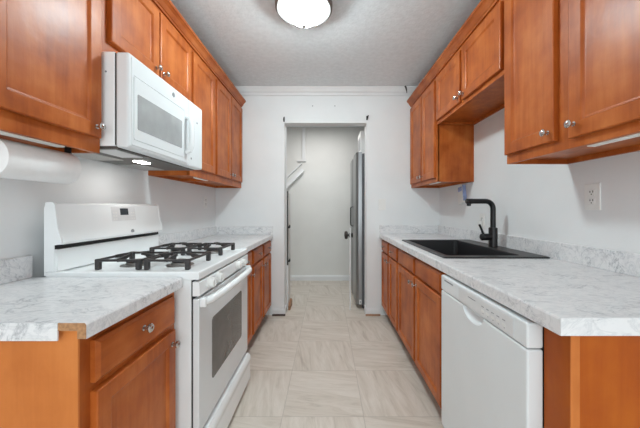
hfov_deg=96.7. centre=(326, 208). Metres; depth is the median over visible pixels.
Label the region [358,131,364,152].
carton
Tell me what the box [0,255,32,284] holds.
backsplash
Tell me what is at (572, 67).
upper cabinet
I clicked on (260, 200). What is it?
wall
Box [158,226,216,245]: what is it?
backsplash
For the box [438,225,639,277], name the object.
backsplash
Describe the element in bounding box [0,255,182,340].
countertop
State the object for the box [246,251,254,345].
base cabinet
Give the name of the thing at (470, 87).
upper cabinet
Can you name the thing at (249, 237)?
countertop
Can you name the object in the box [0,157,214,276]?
wall
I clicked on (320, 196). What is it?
wall
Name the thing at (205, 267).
cooktop
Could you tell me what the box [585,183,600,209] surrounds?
wall outlet
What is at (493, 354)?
dishwasher
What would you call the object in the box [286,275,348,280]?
baseboard
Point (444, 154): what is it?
upper cabinet
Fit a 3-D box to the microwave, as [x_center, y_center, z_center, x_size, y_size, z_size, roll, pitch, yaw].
[-0.979,-0.444,1.499,0.443,0.397,0.685,0,0,0]
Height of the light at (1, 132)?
0.024 m
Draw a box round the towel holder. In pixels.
[61,146,71,153]
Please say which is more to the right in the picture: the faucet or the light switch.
the faucet
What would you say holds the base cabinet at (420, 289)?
on the floor
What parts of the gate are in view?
post, panel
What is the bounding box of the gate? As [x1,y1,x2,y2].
[287,191,289,308]
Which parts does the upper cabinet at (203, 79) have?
door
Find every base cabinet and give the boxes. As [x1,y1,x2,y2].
[0,292,180,427]
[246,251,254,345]
[250,240,270,336]
[381,240,399,332]
[398,249,446,409]
[544,327,639,427]
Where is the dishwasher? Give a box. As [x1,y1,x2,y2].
[442,275,543,427]
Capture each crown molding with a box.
[152,0,245,106]
[407,0,498,106]
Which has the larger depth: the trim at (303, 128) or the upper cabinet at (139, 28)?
the trim at (303, 128)
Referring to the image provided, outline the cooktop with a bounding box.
[46,248,247,279]
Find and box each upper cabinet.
[0,0,105,152]
[102,0,191,101]
[148,46,214,180]
[180,75,241,187]
[410,76,473,187]
[436,0,503,124]
[504,0,639,163]
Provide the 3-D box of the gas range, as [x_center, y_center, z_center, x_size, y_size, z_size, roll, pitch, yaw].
[-0.796,0.555,1.503,0.694,1.169,0.710,0,0,0]
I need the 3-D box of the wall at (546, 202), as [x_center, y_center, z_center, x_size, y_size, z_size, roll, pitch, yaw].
[1.260,-0.080,0.429,0.100,2.440,5.258,0,0,0]
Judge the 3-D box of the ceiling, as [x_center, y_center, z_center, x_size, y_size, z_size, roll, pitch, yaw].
[0.000,-1.325,1.242,4.400,0.050,6.884,0,0,0]
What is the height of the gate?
1.345 m
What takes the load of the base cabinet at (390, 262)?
on the floor
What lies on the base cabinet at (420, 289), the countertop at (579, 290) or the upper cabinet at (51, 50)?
the countertop at (579, 290)
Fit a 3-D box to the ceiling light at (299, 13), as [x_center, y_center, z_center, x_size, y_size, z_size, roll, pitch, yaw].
[-0.142,-1.207,1.750,0.352,0.186,0.352,0,0,0]
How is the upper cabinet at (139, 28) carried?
attached to the wall at (22, 202)
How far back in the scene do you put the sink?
1.96 m
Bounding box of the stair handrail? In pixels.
[286,163,303,188]
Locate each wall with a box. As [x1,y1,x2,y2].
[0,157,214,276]
[215,96,439,314]
[286,127,364,274]
[440,108,639,253]
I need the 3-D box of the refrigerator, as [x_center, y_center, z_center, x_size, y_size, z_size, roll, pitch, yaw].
[0.691,0.245,3.670,0.779,1.790,0.859,0,0,0]
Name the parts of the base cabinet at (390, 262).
drawer, door, drawer, door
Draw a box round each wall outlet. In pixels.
[204,196,206,207]
[477,213,484,228]
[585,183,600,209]
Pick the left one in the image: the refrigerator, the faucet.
the refrigerator
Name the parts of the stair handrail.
molding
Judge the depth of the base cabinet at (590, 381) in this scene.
0.70 m
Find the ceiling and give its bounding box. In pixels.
[171,0,480,126]
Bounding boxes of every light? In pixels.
[0,131,64,146]
[275,0,331,27]
[587,133,639,146]
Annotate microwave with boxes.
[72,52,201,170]
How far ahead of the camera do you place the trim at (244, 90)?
3.03 m
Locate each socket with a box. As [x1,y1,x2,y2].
[588,189,594,195]
[588,198,594,203]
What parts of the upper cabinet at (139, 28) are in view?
door, knob, door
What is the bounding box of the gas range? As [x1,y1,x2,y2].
[44,202,251,427]
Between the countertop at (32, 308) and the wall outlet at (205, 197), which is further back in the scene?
the wall outlet at (205, 197)
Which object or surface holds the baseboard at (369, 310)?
attached to the wall at (260, 200)
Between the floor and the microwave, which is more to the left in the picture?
the microwave
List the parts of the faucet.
spout, lever handle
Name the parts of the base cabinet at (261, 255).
drawer, door, drawer, door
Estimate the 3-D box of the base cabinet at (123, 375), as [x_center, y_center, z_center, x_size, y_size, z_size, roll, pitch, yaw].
[-0.881,0.717,0.920,0.637,0.846,0.441,0,0,0]
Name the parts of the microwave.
plate, door, door frame, handle, control panel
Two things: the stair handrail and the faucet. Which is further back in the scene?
the stair handrail
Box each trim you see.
[235,86,416,95]
[297,127,305,161]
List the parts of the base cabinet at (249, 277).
drawer, door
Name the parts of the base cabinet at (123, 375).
panel, drawer, door, knob, knob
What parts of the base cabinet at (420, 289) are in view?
false drawer, door, door, false drawer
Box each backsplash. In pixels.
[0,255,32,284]
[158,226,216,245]
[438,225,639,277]
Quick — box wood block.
[288,298,291,309]
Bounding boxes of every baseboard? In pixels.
[272,308,283,313]
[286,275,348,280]
[367,308,379,313]
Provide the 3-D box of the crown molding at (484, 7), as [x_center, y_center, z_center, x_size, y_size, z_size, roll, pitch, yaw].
[0.911,-1.129,1.857,0.108,0.066,2.395,0,0,0]
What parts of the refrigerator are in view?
door, door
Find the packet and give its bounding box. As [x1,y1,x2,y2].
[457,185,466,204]
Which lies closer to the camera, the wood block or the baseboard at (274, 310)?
the baseboard at (274, 310)
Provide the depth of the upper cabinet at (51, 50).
0.95 m
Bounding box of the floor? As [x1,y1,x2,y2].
[227,281,443,427]
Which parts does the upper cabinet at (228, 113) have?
door, door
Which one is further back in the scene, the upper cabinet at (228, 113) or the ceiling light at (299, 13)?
the upper cabinet at (228, 113)
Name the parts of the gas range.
display panel, burner, burner, knob, knob, oven door, control panel, handle, storage drawer, knob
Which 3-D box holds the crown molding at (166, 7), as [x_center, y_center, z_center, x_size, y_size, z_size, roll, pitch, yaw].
[-0.926,-1.129,1.891,0.108,0.066,2.327,0,0,0]
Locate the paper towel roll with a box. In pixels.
[0,138,81,183]
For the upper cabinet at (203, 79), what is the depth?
2.12 m
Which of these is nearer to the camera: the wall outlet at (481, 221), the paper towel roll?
the paper towel roll
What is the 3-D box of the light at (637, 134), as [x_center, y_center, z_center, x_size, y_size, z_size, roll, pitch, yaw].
[0.948,-0.235,0.877,0.040,0.024,0.315,0,0,0]
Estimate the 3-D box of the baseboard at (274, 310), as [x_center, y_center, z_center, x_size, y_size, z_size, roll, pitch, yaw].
[-0.521,1.103,3.051,0.127,0.075,0.014,0,0,0]
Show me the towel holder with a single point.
(66, 149)
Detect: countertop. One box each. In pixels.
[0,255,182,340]
[158,226,272,250]
[379,225,639,335]
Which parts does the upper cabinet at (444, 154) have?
door, door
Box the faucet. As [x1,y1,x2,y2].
[465,199,497,246]
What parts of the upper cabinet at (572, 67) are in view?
door, knob, knob, door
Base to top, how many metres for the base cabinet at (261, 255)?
0.826 m
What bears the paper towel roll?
attached to the upper cabinet at (51, 50)
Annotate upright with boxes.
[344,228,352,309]
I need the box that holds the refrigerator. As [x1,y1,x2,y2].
[350,152,364,307]
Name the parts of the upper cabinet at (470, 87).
door, door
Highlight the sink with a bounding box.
[402,240,549,258]
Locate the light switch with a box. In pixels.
[379,199,385,209]

